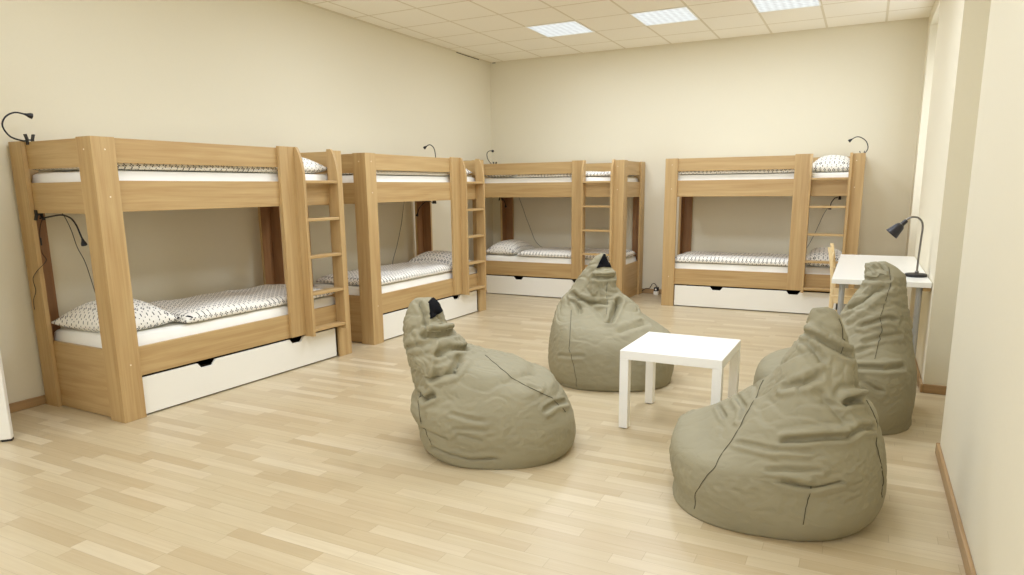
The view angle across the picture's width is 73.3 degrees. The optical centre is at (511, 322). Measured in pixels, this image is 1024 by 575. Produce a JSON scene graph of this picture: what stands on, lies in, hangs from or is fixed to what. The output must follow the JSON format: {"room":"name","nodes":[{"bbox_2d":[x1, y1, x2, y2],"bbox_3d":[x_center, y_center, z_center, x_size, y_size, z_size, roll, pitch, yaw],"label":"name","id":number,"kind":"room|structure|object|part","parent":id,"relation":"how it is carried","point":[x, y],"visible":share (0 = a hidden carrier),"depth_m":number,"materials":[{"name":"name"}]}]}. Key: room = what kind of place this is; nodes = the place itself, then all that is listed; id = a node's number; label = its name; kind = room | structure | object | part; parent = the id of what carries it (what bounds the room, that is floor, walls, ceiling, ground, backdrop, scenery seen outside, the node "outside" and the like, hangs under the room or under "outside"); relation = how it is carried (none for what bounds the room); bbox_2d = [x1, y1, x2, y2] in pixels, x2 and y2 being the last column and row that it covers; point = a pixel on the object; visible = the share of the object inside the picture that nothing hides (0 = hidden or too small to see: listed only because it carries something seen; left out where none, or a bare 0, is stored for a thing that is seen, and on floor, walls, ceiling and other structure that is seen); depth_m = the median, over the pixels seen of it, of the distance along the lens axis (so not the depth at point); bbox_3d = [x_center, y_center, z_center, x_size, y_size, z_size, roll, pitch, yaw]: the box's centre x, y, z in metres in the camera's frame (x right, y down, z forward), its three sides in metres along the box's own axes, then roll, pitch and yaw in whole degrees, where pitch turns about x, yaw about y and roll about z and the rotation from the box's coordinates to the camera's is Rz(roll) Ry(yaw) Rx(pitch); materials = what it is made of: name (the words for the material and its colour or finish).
{"room":"dormitory room","nodes":[
{"label":"dormitory room","id":0,"kind":"room"},
{"bbox_2d":[0,0,492,403],"bbox_3d":[-2.623,-1.121,5.038,0.100,2.980,10.212,5,12,26],"label":"wall","id":1,"kind":"structure","parent":0,"point":[260,73],"depth_m":5.38,"materials":[{"name":"beige paint"}]},
{"bbox_2d":[0,351,13,441],"bbox_3d":[-3.081,-0.311,3.473,0.700,2.000,0.045,-5,12,-20],"label":"door","id":2,"kind":"structure","parent":1,"relation":"in","point":[6,430],"depth_m":3.73,"materials":[{"name":"white laminate"}]},
{"bbox_2d":[9,395,45,412],"bbox_3d":[-2.557,0.317,5.292,0.016,0.058,10.212,5,12,26],"label":"baseboard","id":3,"kind":"structure","parent":1,"relation":"attached to","point":[39,400],"depth_m":4.33,"materials":[{"name":"brown wood"}]},
{"bbox_2d":[297,0,928,62],"bbox_3d":[-0.344,-2.382,3.608,5.044,0.004,10.212,5,12,26],"label":"trim","id":4,"kind":"structure","parent":1,"relation":"attached to","point":[297,0],"depth_m":7.60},
{"bbox_2d":[0,291,965,574],"bbox_3d":[-0.193,0.610,4.131,5.512,0.120,10.412,5,12,26],"label":"floor","id":5,"kind":"structure","parent":0,"point":[322,467],"depth_m":3.11,"materials":[{"name":"brown wood"}]},
{"bbox_2d":[8,136,351,422],"bbox_3d":[-2.136,-0.415,4.895,0.900,1.640,1.965,5,13,28],"label":"bunk bed","id":6,"kind":"object","parent":5,"relation":"on","point":[122,380],"visible":0.98,"depth_m":4.31,"materials":[{"name":"brown wood"}]},
{"bbox_2d":[1,112,34,144],"bbox_3d":[-2.876,-1.138,4.021,0.054,0.188,0.169,5,13,28],"label":"lamp","id":7,"kind":"object","parent":6,"relation":"attached to","point":[29,115],"visible":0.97,"depth_m":4.04,"materials":[{"name":"black plastic"}]},
{"bbox_3d":[-2.908,-0.285,4.290,0.136,1.632,0.136,5,13,28],"label":"post","id":8,"kind":"part","parent":6,"relation":"part of","materials":[{"name":"brown wood"}]},
{"bbox_3d":[-2.624,-0.727,4.008,0.726,0.178,0.024,5,13,28],"label":"rail","id":9,"kind":"part","parent":6,"relation":"part of","materials":[{"name":"brown wood"}]},
{"bbox_2d":[33,210,87,309],"bbox_3d":[-2.722,-0.368,4.133,0.519,0.611,0.094,5,13,28],"label":"lamp","id":10,"kind":"object","parent":6,"relation":"attached to","point":[83,242],"visible":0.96,"depth_m":4.13,"materials":[{"name":"black plastic"}]},
{"bbox_3d":[-2.901,-0.360,4.231,0.114,0.561,0.089,5,13,28],"label":"cord","id":11,"kind":"part","parent":10,"relation":"part of","materials":[{"name":"black plastic"}]},
{"bbox_2d":[64,216,94,291],"bbox_3d":[-2.839,-0.425,4.511,0.012,0.622,0.174,6,13,31],"label":"lamp cord","id":12,"kind":"object","parent":6,"relation":"hanging from","point":[64,216],"visible":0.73,"depth_m":4.52,"materials":[{"name":"black plastic"}]},
{"bbox_3d":[-2.613,0.342,4.217,0.726,0.416,0.024,5,13,28],"label":"panel","id":13,"kind":"part","parent":6,"relation":"part of","materials":[{"name":"brown wood"}]},
{"bbox_3d":[-2.301,-0.228,3.965,0.136,1.632,0.136,5,13,28],"label":"post","id":14,"kind":"part","parent":6,"relation":"part of","materials":[{"name":"brown wood"}]},
{"bbox_2d":[32,170,327,182],"bbox_3d":[-2.174,-0.943,4.810,0.715,0.203,1.850,5,13,28],"label":"mattress","id":15,"kind":"object","parent":6,"relation":"on","point":[73,176],"visible":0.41,"depth_m":4.24,"materials":[{"name":"white fabric"}]},
{"bbox_2d":[34,163,277,172],"bbox_3d":[-2.279,-1.035,4.582,0.706,0.064,1.350,5,13,28],"label":"duvet","id":16,"kind":"object","parent":15,"relation":"on","point":[121,166],"visible":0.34,"depth_m":4.32,"materials":[{"name":"white fabric"}]},
{"bbox_2d":[268,157,326,173],"bbox_3d":[-1.808,-1.235,5.363,0.640,0.148,0.450,5,13,28],"label":"pillow","id":17,"kind":"object","parent":15,"relation":"on","point":[310,167],"visible":0.2,"depth_m":5.29,"materials":[{"name":"white fabric"}]},
{"bbox_2d":[54,296,334,347],"bbox_3d":[-2.164,0.008,4.996,0.715,0.212,1.850,5,13,28],"label":"mattress","id":18,"kind":"object","parent":6,"relation":"on","point":[171,330],"visible":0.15,"depth_m":4.42,"materials":[{"name":"white fabric"}]},
{"bbox_2d":[51,299,180,331],"bbox_3d":[-2.510,-0.064,4.354,0.640,0.180,0.450,5,12,25],"label":"pillow","id":19,"kind":"object","parent":18,"relation":"on","point":[84,317],"visible":0.59,"depth_m":4.25,"materials":[{"name":"white fabric"}]},
{"bbox_2d":[149,284,331,322],"bbox_3d":[-2.063,-0.174,5.136,0.709,0.088,1.353,5,13,28],"label":"duvet","id":20,"kind":"object","parent":18,"relation":"on","point":[202,307],"visible":0.72,"depth_m":4.87,"materials":[{"name":"white fabric"}]},
{"bbox_3d":[-1.956,-1.076,4.396,0.024,0.136,1.449,5,13,28],"label":"guard rail","id":21,"kind":"part","parent":6,"relation":"part of","materials":[{"name":"brown wood"}]},
{"bbox_3d":[-1.844,-0.866,4.643,0.024,0.175,1.910,5,13,28],"label":"bed rail","id":22,"kind":"part","parent":6,"relation":"part of","materials":[{"name":"brown wood"}]},
{"bbox_3d":[-1.834,0.086,4.829,0.024,0.175,1.910,5,13,28],"label":"bed rail","id":23,"kind":"part","parent":6,"relation":"part of","materials":[{"name":"brown wood"}]},
{"bbox_3d":[-1.831,0.298,4.862,0.018,0.226,1.664,5,13,28],"label":"drawer","id":24,"kind":"part","parent":6,"relation":"part of","materials":[{"name":"white laminate"}]},
{"bbox_3d":[-2.035,-0.601,5.862,0.136,1.632,0.136,5,13,28],"label":"post","id":25,"kind":"part","parent":6,"relation":"part of","materials":[{"name":"brown wood"}]},
{"bbox_3d":[-1.712,0.015,5.841,0.726,0.416,0.024,5,13,28],"label":"panel","id":26,"kind":"part","parent":6,"relation":"part of","materials":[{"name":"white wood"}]},
{"bbox_3d":[-1.429,-0.544,5.537,0.136,1.632,0.136,5,13,28],"label":"post","id":27,"kind":"part","parent":6,"relation":"part of","materials":[{"name":"brown wood"}]},
{"bbox_2d":[307,153,486,344],"bbox_3d":[-1.085,-0.811,6.862,0.900,1.640,1.965,5,12,27],"label":"bunk bed","id":28,"kind":"object","parent":5,"relation":"on","point":[376,316],"visible":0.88,"depth_m":6.40,"materials":[{"name":"brown wood"}]},
{"bbox_3d":[-1.847,-0.678,6.245,0.136,1.632,0.136,5,12,27],"label":"post","id":29,"kind":"part","parent":28,"relation":"part of","materials":[{"name":"brown wood"}]},
{"bbox_3d":[-1.549,-0.052,6.177,0.726,0.416,0.024,5,12,27],"label":"panel","id":30,"kind":"part","parent":28,"relation":"part of","materials":[{"name":"brown wood"}]},
{"bbox_3d":[-1.560,-1.121,5.968,0.726,0.178,0.024,5,12,27],"label":"rail","id":31,"kind":"part","parent":28,"relation":"part of","materials":[{"name":"brown wood"}]},
{"bbox_3d":[-1.236,-0.623,5.930,0.136,1.632,0.136,5,12,27],"label":"post","id":32,"kind":"part","parent":28,"relation":"part of","materials":[{"name":"brown wood"}]},
{"bbox_2d":[313,267,476,295],"bbox_3d":[-1.113,-0.387,6.963,0.715,0.212,1.850,5,12,27],"label":"mattress","id":33,"kind":"object","parent":28,"relation":"on","point":[353,289],"visible":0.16,"depth_m":6.45,"materials":[{"name":"white fabric"}]},
{"bbox_2d":[316,262,451,284],"bbox_3d":[-1.198,-0.496,6.742,0.702,0.086,1.349,5,12,27],"label":"duvet","id":34,"kind":"object","parent":33,"relation":"on","point":[390,273],"visible":0.7,"depth_m":6.57,"materials":[{"name":"white fabric"}]},
{"bbox_2d":[408,251,470,265],"bbox_3d":[-0.792,-0.700,7.516,0.640,0.180,0.450,5,12,26],"label":"pillow","id":35,"kind":"object","parent":33,"relation":"on","point":[431,257],"visible":0.37,"depth_m":7.36,"materials":[{"name":"white fabric"}]},
{"bbox_2d":[342,175,474,182],"bbox_3d":[-1.123,-1.338,6.777,0.715,0.203,1.850,5,12,27],"label":"mattress","id":36,"kind":"object","parent":28,"relation":"on","point":[348,178],"visible":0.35,"depth_m":6.33,"materials":[{"name":"white fabric"}]},
{"bbox_2d":[323,170,449,175],"bbox_3d":[-1.217,-1.433,6.565,0.698,0.064,1.358,5,12,27],"label":"duvet","id":37,"kind":"object","parent":36,"relation":"on","point":[378,172],"visible":0.34,"depth_m":6.37,"materials":[{"name":"white fabric"}]},
{"bbox_3d":[-0.900,-1.472,6.366,0.024,0.136,1.449,5,12,27],"label":"guard rail","id":38,"kind":"part","parent":28,"relation":"part of","materials":[{"name":"brown wood"}]},
{"bbox_2d":[383,295,457,314],"bbox_3d":[-1.079,-0.113,6.993,0.664,0.180,1.630,5,12,27],"label":"drawer","id":39,"kind":"object","parent":28,"relation":"on","point":[449,306],"depth_m":7.07,"materials":[{"name":"white wood"}]},
{"bbox_3d":[-1.000,-0.997,7.831,0.136,1.632,0.136,5,12,27],"label":"post","id":40,"kind":"part","parent":28,"relation":"part of","materials":[{"name":"brown wood"}]},
{"bbox_2d":[416,201,435,215],"bbox_3d":[-0.958,-1.290,7.689,0.255,0.200,0.050,-7,13,-29],"label":"lamp","id":41,"kind":"object","parent":28,"relation":"attached to","point":[433,202],"visible":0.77,"depth_m":7.66,"materials":[{"name":"black plastic"}]},
{"bbox_3d":[-0.791,-1.262,6.614,0.024,0.175,1.910,5,12,27],"label":"bed rail","id":42,"kind":"part","parent":28,"relation":"part of","materials":[{"name":"brown wood"}]},
{"bbox_3d":[-0.777,-0.098,6.833,0.018,0.226,1.664,5,12,27],"label":"drawer","id":43,"kind":"part","parent":28,"relation":"part of","materials":[{"name":"white laminate"}]},
{"bbox_3d":[-0.781,-0.310,6.800,0.024,0.175,1.910,5,12,27],"label":"bed rail","id":44,"kind":"part","parent":28,"relation":"part of","materials":[{"name":"brown wood"}]},
{"bbox_3d":[-0.389,-0.941,7.515,0.136,1.632,0.136,5,12,27],"label":"post","id":45,"kind":"part","parent":28,"relation":"part of","materials":[{"name":"brown wood"}]},
{"bbox_2d":[403,297,575,469],"bbox_3d":[-0.115,0.248,3.634,0.924,0.780,0.878,-1,11,-1],"label":"bean bag","id":46,"kind":"object","parent":5,"relation":"on","point":[473,406],"visible":1,"depth_m":3.35,"materials":[{"name":"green fabric"}]},
{"bbox_2d":[484,159,644,297],"bbox_3d":[0.572,-1.181,8.669,1.965,1.640,0.900,5,12,27],"label":"bunk bed","id":47,"kind":"object","parent":5,"relation":"on","point":[502,277],"visible":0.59,"depth_m":8.35,"materials":[{"name":"brown wood"}]},
{"bbox_3d":[-0.066,-1.316,9.414,0.136,1.632,0.136,5,12,27],"label":"post","id":48,"kind":"part","parent":47,"relation":"part of","materials":[{"name":"brown wood"}]},
{"bbox_3d":[0.204,-1.868,8.336,1.449,0.136,0.024,5,12,27],"label":"guard rail","id":49,"kind":"part","parent":47,"relation":"part of","materials":[{"name":"brown wood"}]},
{"bbox_3d":[0.416,-0.438,8.507,1.664,0.226,0.018,5,12,27],"label":"drawer","id":50,"kind":"part","parent":47,"relation":"part of","materials":[{"name":"white laminate"}]},
{"bbox_3d":[0.422,-0.648,8.467,1.910,0.175,0.024,5,12,27],"label":"bed rail","id":51,"kind":"part","parent":47,"relation":"part of","materials":[{"name":"brown wood"}]},
{"bbox_2d":[507,275,575,282],"bbox_3d":[0.573,-0.484,8.806,1.630,0.180,0.664,5,12,27],"label":"drawer","id":52,"kind":"object","parent":47,"relation":"on","point":[510,279],"depth_m":8.59,"materials":[{"name":"white wood"}]},
{"bbox_3d":[0.412,-1.600,8.281,1.910,0.175,0.024,5,12,27],"label":"bed rail","id":53,"kind":"part","parent":47,"relation":"part of","materials":[{"name":"brown wood"}]},
{"bbox_2d":[486,254,636,264],"bbox_3d":[0.593,-0.761,8.785,1.850,0.212,0.715,5,12,27],"label":"mattress","id":54,"kind":"object","parent":47,"relation":"on","point":[492,257],"visible":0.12,"depth_m":8.56,"materials":[{"name":"white fabric"}]},
{"bbox_2d":[486,239,534,254],"bbox_3d":[-0.015,-1.000,9.013,0.450,0.180,0.640,5,13,28],"label":"pillow","id":55,"kind":"object","parent":54,"relation":"on","point":[506,247],"visible":0.88,"depth_m":8.81,"materials":[{"name":"white fabric"}]},
{"bbox_2d":[517,247,635,258],"bbox_3d":[0.809,-0.885,8.627,1.351,0.085,0.701,5,12,27],"label":"duvet","id":56,"kind":"object","parent":54,"relation":"on","point":[563,252],"visible":0.64,"depth_m":8.48,"materials":[{"name":"white fabric"}]},
{"bbox_2d":[485,176,637,182],"bbox_3d":[0.583,-1.712,8.599,1.850,0.203,0.715,5,12,27],"label":"mattress","id":57,"kind":"object","parent":47,"relation":"on","point":[546,179],"visible":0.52,"depth_m":8.34,"materials":[{"name":"white fabric"}]},
{"bbox_2d":[484,175,523,177],"bbox_3d":[-0.028,-1.954,8.863,0.450,0.180,0.640,5,12,27],"label":"pillow","id":58,"kind":"object","parent":57,"relation":"on","point":[490,176],"visible":0.25,"depth_m":8.63,"materials":[{"name":"white fabric"}]},
{"bbox_2d":[516,171,636,177],"bbox_3d":[0.790,-1.825,8.459,1.352,0.064,0.707,5,12,27],"label":"duvet","id":59,"kind":"object","parent":57,"relation":"on","point":[588,173],"visible":0.47,"depth_m":8.21,"materials":[{"name":"white fabric"}]},
{"bbox_3d":[0.752,-1.981,8.886,1.910,0.136,0.024,5,12,27],"label":"guard rail","id":60,"kind":"part","parent":47,"relation":"part of","materials":[{"name":"brown wood"}]},
{"bbox_3d":[1.243,-1.051,7.990,0.136,1.632,0.136,5,12,27],"label":"post","id":61,"kind":"part","parent":47,"relation":"part of","materials":[{"name":"brown wood"}]},
{"bbox_3d":[1.433,-0.517,8.393,0.024,0.416,0.726,5,12,27],"label":"panel","id":62,"kind":"part","parent":47,"relation":"part of","materials":[{"name":"brown wood"}]},
{"bbox_3d":[1.422,-1.585,8.184,0.024,0.178,0.726,5,12,27],"label":"rail","id":63,"kind":"part","parent":47,"relation":"part of","materials":[{"name":"brown wood"}]},
{"bbox_3d":[1.558,-1.172,8.592,0.136,1.632,0.136,5,12,27],"label":"post","id":64,"kind":"part","parent":47,"relation":"part of","materials":[{"name":"brown wood"}]},
{"bbox_2d":[548,253,673,391],"bbox_3d":[0.706,-0.050,4.883,0.898,0.869,0.893,1,11,8],"label":"bean bag","id":65,"kind":"object","parent":5,"relation":"on","point":[594,320],"visible":0.91,"depth_m":4.66,"materials":[{"name":"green fabric"}]},
{"bbox_2d":[642,283,658,294],"bbox_3d":[1.738,-0.432,8.688,0.233,0.139,0.063,5,12,26],"label":"power adapter","id":66,"kind":"object","parent":5,"relation":"on","point":[656,289],"visible":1,"depth_m":8.64,"materials":[{"name":"white plastic"}]},
{"bbox_2d":[619,332,740,427],"bbox_3d":[0.967,0.344,3.942,0.550,0.450,0.550,5,12,27],"label":"side table","id":67,"kind":"object","parent":5,"relation":"on","point":[714,353],"visible":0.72,"depth_m":3.82,"materials":[{"name":"white paint"}]},
{"bbox_3d":[0.630,0.391,3.843,0.050,0.396,0.050,5,12,27],"label":"leg","id":68,"kind":"part","parent":67,"relation":"part of","materials":[{"name":"white paint"}]},
{"bbox_3d":[0.861,0.303,4.277,0.050,0.396,0.050,5,12,27],"label":"leg","id":69,"kind":"part","parent":67,"relation":"part of","materials":[{"name":"white paint"}]},
{"bbox_3d":[1.073,0.431,3.615,0.050,0.396,0.050,5,12,27],"label":"leg","id":70,"kind":"part","parent":67,"relation":"part of","materials":[{"name":"white paint"}]},
{"bbox_3d":[1.305,0.343,4.049,0.050,0.396,0.050,5,12,27],"label":"leg","id":71,"kind":"part","parent":67,"relation":"part of","materials":[{"name":"white paint"}]},
{"bbox_2d":[661,152,865,313],"bbox_3d":[2.741,-0.996,7.607,1.965,1.640,0.900,5,12,26],"label":"bunk bed","id":72,"kind":"object","parent":5,"relation":"on","point":[794,291],"visible":0.82,"depth_m":7.30,"materials":[{"name":"brown wood"}]},
{"bbox_3d":[1.788,-1.009,7.744,0.136,1.632,0.136,5,12,26],"label":"post","id":73,"kind":"part","parent":72,"relation":"part of","materials":[{"name":"brown wood"}]},
{"bbox_3d":[2.100,-1.130,8.348,0.136,1.632,0.136,5,12,26],"label":"post","id":74,"kind":"part","parent":72,"relation":"part of","materials":[{"name":"brown wood"}]},
{"bbox_3d":[2.375,-1.683,7.271,1.449,0.136,0.024,5,12,26],"label":"guard rail","id":75,"kind":"part","parent":72,"relation":"part of","materials":[{"name":"brown wood"}]},
{"bbox_2d":[675,262,829,274],"bbox_3d":[2.763,-0.576,7.722,1.850,0.212,0.715,5,12,26],"label":"mattress","id":76,"kind":"object","parent":72,"relation":"on","point":[684,265],"visible":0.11,"depth_m":7.44,"materials":[{"name":"white fabric"}]},
{"bbox_2d":[675,251,788,265],"bbox_3d":[2.547,-0.739,7.782,1.349,0.087,0.701,5,12,26],"label":"duvet","id":77,"kind":"object","parent":76,"relation":"on","point":[692,256],"visible":0.88,"depth_m":7.58,"materials":[{"name":"white fabric"}]},
{"bbox_2d":[806,247,841,266],"bbox_3d":[3.359,-0.714,7.367,0.450,0.180,0.640,5,12,25],"label":"pillow","id":78,"kind":"object","parent":76,"relation":"on","point":[820,254],"visible":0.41,"depth_m":7.17,"materials":[{"name":"white fabric"}]},
{"bbox_3d":[2.587,-0.253,7.443,1.664,0.226,0.018,5,12,26],"label":"drawer","id":79,"kind":"part","parent":72,"relation":"part of","materials":[{"name":"white laminate"}]},
{"bbox_3d":[2.594,-0.463,7.403,1.910,0.175,0.024,5,12,26],"label":"bed rail","id":80,"kind":"part","parent":72,"relation":"part of","materials":[{"name":"brown wood"}]},
{"bbox_2d":[686,285,829,294],"bbox_3d":[2.743,-0.300,7.744,1.630,0.180,0.664,5,12,26],"label":"drawer","id":81,"kind":"object","parent":72,"relation":"on","point":[690,289],"depth_m":7.58,"materials":[{"name":"white wood"}]},
{"bbox_3d":[2.584,-1.415,7.217,1.910,0.175,0.024,5,12,26],"label":"bed rail","id":82,"kind":"part","parent":72,"relation":"part of","materials":[{"name":"brown wood"}]},
{"bbox_2d":[678,172,848,180],"bbox_3d":[2.753,-1.528,7.537,1.850,0.203,0.715,5,12,26],"label":"mattress","id":83,"kind":"object","parent":72,"relation":"on","point":[836,174],"visible":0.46,"depth_m":7.25,"materials":[{"name":"white fabric"}]},
{"bbox_2d":[678,169,793,174],"bbox_3d":[2.543,-1.678,7.607,1.352,0.066,0.704,5,12,26],"label":"duvet","id":84,"kind":"object","parent":83,"relation":"on","point":[770,171],"visible":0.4,"depth_m":7.33,"materials":[{"name":"white fabric"}]},
{"bbox_2d":[812,155,849,172],"bbox_3d":[3.362,-1.662,7.187,0.450,0.180,0.640,5,13,28],"label":"pillow","id":85,"kind":"object","parent":83,"relation":"on","point":[828,163],"visible":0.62,"depth_m":6.97,"materials":[{"name":"white fabric"}]},
{"bbox_3d":[3.417,-0.867,6.931,0.136,1.632,0.136,5,12,26],"label":"post","id":86,"kind":"part","parent":72,"relation":"part of","materials":[{"name":"brown wood"}]},
{"bbox_2d":[848,136,868,152],"bbox_3d":[3.581,-1.823,7.127,0.198,0.210,0.053,6,13,30],"label":"lamp","id":87,"kind":"object","parent":72,"relation":"attached to","point":[849,140],"visible":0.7,"depth_m":7.10,"materials":[{"name":"black plastic"}]},
{"bbox_3d":[3.728,-0.989,7.535,0.136,1.632,0.136,5,12,26],"label":"post","id":88,"kind":"part","parent":72,"relation":"part of","materials":[{"name":"brown wood"}]},
{"bbox_2d":[669,307,886,540],"bbox_3d":[1.127,0.330,2.945,0.882,0.857,0.918,4,12,21],"label":"bean bag","id":89,"kind":"object","parent":5,"relation":"on","point":[798,453],"visible":1,"depth_m":2.62,"materials":[{"name":"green fabric"}]},
{"bbox_2d":[753,261,916,434],"bbox_3d":[1.911,0.079,4.074,0.888,0.901,0.935,5,12,25],"label":"bean bag","id":90,"kind":"object","parent":5,"relation":"on","point":[876,320],"visible":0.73,"depth_m":3.76,"materials":[{"name":"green fabric"}]},
{"bbox_2d":[828,243,857,310],"bbox_3d":[2.941,-0.247,5.901,0.462,0.820,0.482,5,12,26],"label":"chair","id":91,"kind":"object","parent":5,"relation":"on","point":[849,292],"visible":0.39,"depth_m":5.77,"materials":[{"name":"brown wood"}]},
{"bbox_3d":[2.664,-0.223,5.792,0.072,0.820,0.026,5,12,26],"label":"leg","id":92,"kind":"part","parent":91,"relation":"part of","materials":[{"name":"brown wood"}]},
{"bbox_3d":[2.868,-0.302,6.185,0.072,0.820,0.026,5,12,26],"label":"leg","id":93,"kind":"part","parent":91,"relation":"part of","materials":[{"name":"brown wood"}]},
{"bbox_3d":[2.847,-0.178,5.706,0.345,0.050,0.018,5,12,26],"label":"rail","id":94,"kind":"part","parent":91,"relation":"part of","materials":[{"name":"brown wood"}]},
{"bbox_3d":[2.959,-0.251,5.891,0.420,0.020,0.480,5,12,26],"label":"seat","id":95,"kind":"part","parent":91,"relation":"part of","materials":[{"name":"brown wood"}]},
{"bbox_2d":[831,254,931,356],"bbox_3d":[2.861,-0.097,5.433,0.586,0.705,1.865,5,12,26],"label":"desk","id":96,"kind":"object","parent":5,"relation":"on","point":[849,269],"visible":0.58,"depth_m":4.88,"materials":[{"name":"white paint"}]},
{"bbox_3d":[2.269,0.051,4.782,0.037,0.653,0.037,5,12,26],"label":"leg","id":97,"kind":"part","parent":96,"relation":"part of","materials":[{"name":"silver metal"}]},
{"bbox_2d":[886,216,926,277],"bbox_3d":[2.715,-0.526,4.727,0.275,0.412,0.138,5,12,26],"label":"desk lamp","id":98,"kind":"object","parent":96,"relation":"on","point":[895,230],"visible":0.99,"depth_m":4.70,"materials":[{"name":"black plastic"}]},
{"bbox_3d":[2.645,-0.645,4.729,0.129,0.134,0.091,5,12,26],"label":"lamp shade","id":99,"kind":"part","parent":98,"relation":"part of","materials":[{"name":"grey metal"}]},
{"bbox_3d":[2.741,-0.538,4.711,0.116,0.382,0.013,5,12,26],"label":"stem","id":100,"kind":"part","parent":98,"relation":"part of","materials":[{"name":"metal"}]},
{"bbox_3d":[2.678,0.087,4.578,0.037,0.653,0.037,5,12,26],"label":"leg","id":101,"kind":"part","parent":96,"relation":"part of","materials":[{"name":"silver metal"}]},
{"bbox_2d":[301,0,934,61],"bbox_3d":[-0.225,-2.422,3.539,5.512,0.100,10.412,5,12,26],"label":"ceiling","id":102,"kind":"structure","parent":0,"point":[488,30],"depth_m":6.90,"materials":[{"name":"tile"}]},
{"bbox_2d":[526,20,594,37],"bbox_3d":[0.517,-3.109,7.290,0.558,0.006,0.580,5,12,26],"label":"ceiling light panel","id":103,"kind":"object","parent":102,"relation":"attached to","point":[573,27],"visible":1,"depth_m":7.27,"materials":[{"name":"white plastic"}]},
{"bbox_2d":[629,6,699,25],"bbox_3d":[1.513,-3.022,6.793,0.558,0.006,0.580,5,12,26],"label":"ceiling light panel","id":104,"kind":"object","parent":102,"relation":"attached to","point":[678,14],"visible":1,"depth_m":6.77,"materials":[{"name":"white plastic"}]},
{"bbox_2d":[751,0,820,12],"bbox_3d":[2.509,-2.936,6.297,0.558,0.006,0.580,5,12,26],"label":"ceiling light panel","id":105,"kind":"object","parent":102,"relation":"attached to","point":[761,6],"visible":1,"depth_m":6.38,"materials":[{"name":"white plastic"}]},
{"bbox_2d":[490,18,928,288],"bbox_3d":[2.119,-1.817,8.345,5.512,2.980,0.100,5,12,26],"label":"wall","id":106,"kind":"structure","parent":0,"point":[813,92],"depth_m":8.02,"materials":[{"name":"beige paint"}]},
{"bbox_2d":[642,288,837,304],"bbox_3d":[1.988,-0.383,8.634,5.012,0.058,0.016,5,12,26],"label":"baseboard","id":107,"kind":"structure","parent":106,"relation":"attached to","point":[644,290],"depth_m":8.74,"materials":[{"name":"brown wood"}]},
{"bbox_2d":[905,0,1023,574],"bbox_3d":[2.086,-0.712,2.690,0.368,2.980,10.212,5,12,26],"label":"wall","id":108,"kind":"structure","parent":0,"point":[967,193],"depth_m":2.80,"materials":[{"name":"beige paint"}]},
{"bbox_2d":[923,384,946,451],"bbox_3d":[3.210,0.263,5.262,0.268,0.058,4.295,5,12,26],"label":"baseboard","id":109,"kind":"structure","parent":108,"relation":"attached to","point":[927,388],"depth_m":4.43,"materials":[{"name":"brown wood"}]},
{"bbox_2d":[915,357,976,574],"bbox_3d":[2.049,0.718,2.996,0.284,0.058,10.212,5,12,26],"label":"baseboard","id":110,"kind":"structure","parent":108,"relation":"attached to","point":[966,556],"depth_m":2.75,"materials":[{"name":"brown wood"}]}
]}

